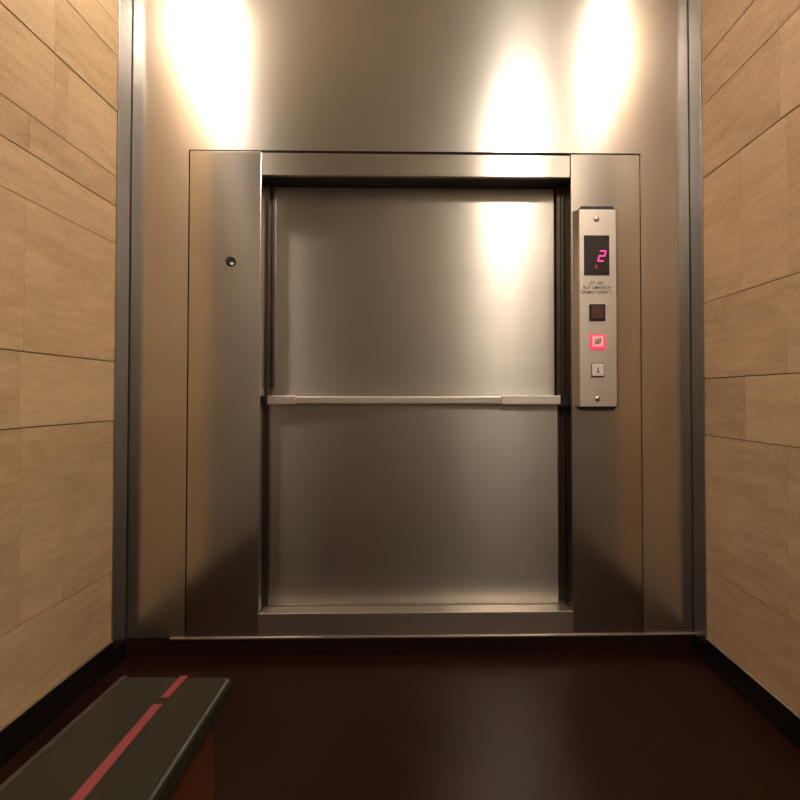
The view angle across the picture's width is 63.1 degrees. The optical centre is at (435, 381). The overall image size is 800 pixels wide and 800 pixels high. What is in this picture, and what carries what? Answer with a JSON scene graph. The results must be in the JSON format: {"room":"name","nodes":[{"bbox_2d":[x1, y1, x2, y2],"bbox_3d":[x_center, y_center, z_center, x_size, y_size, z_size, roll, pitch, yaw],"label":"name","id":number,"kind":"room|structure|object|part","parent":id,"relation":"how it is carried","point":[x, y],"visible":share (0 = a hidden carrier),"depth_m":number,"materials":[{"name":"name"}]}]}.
{"room":"elevator lobby","nodes":[
{"label":"elevator lobby","id":0,"kind":"room"},
{"bbox_2d":[0,0,117,726],"bbox_3d":[-0.957,-0.280,1.564,0.105,2.160,0.740,0,-1,-1],"label":"wall","id":1,"kind":"structure","parent":0,"point":[59,60],"depth_m":1.54,"materials":[{"name":"beige wood"}]},
{"bbox_2d":[111,0,131,648],"bbox_3d":[-0.913,-0.298,1.890,0.008,2.108,0.080,0,-1,-1],"label":"trim","id":2,"kind":"structure","parent":1,"relation":"attached to","point":[119,521],"depth_m":1.88,"materials":[{"name":"metal"}]},
{"bbox_2d":[0,651,799,799],"bbox_3d":[-0.044,0.811,0.906,1.940,0.050,2.650,0,-1,-1],"label":"floor","id":3,"kind":"structure","parent":0,"point":[566,725],"depth_m":1.50,"materials":[{"name":"brown wood"}]},
{"bbox_2d":[0,676,230,799],"bbox_3d":[-0.426,0.628,0.484,0.229,0.296,1.218,0,-1,-1],"label":"bench","id":4,"kind":"object","parent":3,"relation":"on","point":[142,738],"visible":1,"depth_m":0.89,"materials":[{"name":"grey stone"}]},
{"bbox_2d":[125,0,693,638],"bbox_3d":[-0.069,-0.296,1.981,1.710,2.108,0.050,0,-1,-1],"label":"wall","id":5,"kind":"structure","parent":0,"point":[449,77],"depth_m":1.97,"materials":[{"name":"metal"}]},
{"bbox_2d":[126,636,692,656],"bbox_3d":[-0.069,0.786,1.955,1.700,0.048,0.053,0,-1,-1],"label":"baseboard","id":6,"kind":"structure","parent":5,"relation":"attached to","point":[135,647],"depth_m":1.93,"materials":[{"name":"brown stone"}]},
{"bbox_2d":[186,151,642,636],"bbox_3d":[-0.060,0.034,2.032,1.358,1.445,0.174,0,-1,-1],"label":"dumbwaiter","id":7,"kind":"object","parent":5,"relation":"attached to","point":[387,436],"visible":0.98,"depth_m":2.01,"materials":[{"name":"metal"}]},
{"bbox_3d":[-0.070,-0.282,2.077,0.898,0.668,0.022,0,-1,-1],"label":"door","id":8,"kind":"part","parent":7,"relation":"part of","materials":[{"name":"metal"}]},
{"bbox_3d":[-0.068,0.377,2.026,0.899,0.622,0.022,0,-1,-1],"label":"door","id":9,"kind":"part","parent":7,"relation":"part of","materials":[{"name":"metal"}]},
{"bbox_3d":[-0.060,0.722,2.011,0.936,0.068,0.164,0,-1,-1],"label":"sill","id":10,"kind":"part","parent":7,"relation":"part of","materials":[{"name":"metal"}]},
{"bbox_3d":[0.395,0.035,2.042,0.003,1.307,0.007,0,-1,-1],"label":"guide rail","id":11,"kind":"part","parent":7,"relation":"part of","materials":[{"name":"black"}]},
{"bbox_2d":[573,206,618,410],"bbox_3d":[0.483,-0.219,1.949,0.136,0.614,0.035,0,-1,-1],"label":"control panel","id":12,"kind":"object","parent":7,"relation":"attached to","point":[595,241],"visible":1,"depth_m":1.94,"materials":[{"name":"metal"}]},
{"bbox_2d":[170,633,693,639],"bbox_3d":[-0.002,0.759,1.955,1.563,0.006,0.057,0,-1,-1],"label":"trim","id":13,"kind":"structure","parent":5,"relation":"attached to","point":[587,634],"depth_m":1.93,"materials":[{"name":"metal"}]},
{"bbox_2d":[701,0,799,713],"bbox_3d":[0.838,-0.279,1.608,0.105,2.160,0.740,0,-1,-1],"label":"wall","id":14,"kind":"structure","parent":0,"point":[750,49],"depth_m":1.62,"materials":[{"name":"beige wood"}]},
{"bbox_2d":[689,0,706,642],"bbox_3d":[0.778,-0.297,1.931,0.008,2.108,0.080,0,-1,-1],"label":"trim","id":15,"kind":"structure","parent":14,"relation":"attached to","point":[695,60],"depth_m":1.92,"materials":[{"name":"metal"}]},
{"bbox_3d":[-0.930,-0.305,0.439,0.104,2.160,1.509,0,-1,-1],"label":"wall","id":16,"kind":"structure","parent":0,"visible":0},
{"bbox_2d":[0,639,126,768],"bbox_3d":[-0.886,0.747,0.785,0.010,0.073,2.247,0,-1,-1],"label":"baseboard","id":17,"kind":"structure","parent":16,"relation":"attached to","point":[29,725],"depth_m":1.54,"materials":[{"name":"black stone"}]},
{"bbox_3d":[0.866,-0.304,0.483,0.104,2.160,1.509,0,-1,-1],"label":"wall","id":18,"kind":"structure","parent":0,"visible":0},
{"bbox_2d":[693,634,799,750],"bbox_3d":[0.803,0.750,0.827,0.010,0.067,2.247,0,-1,-1],"label":"baseboard","id":19,"kind":"structure","parent":18,"relation":"attached to","point":[769,707],"depth_m":1.61,"materials":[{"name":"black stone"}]}
]}

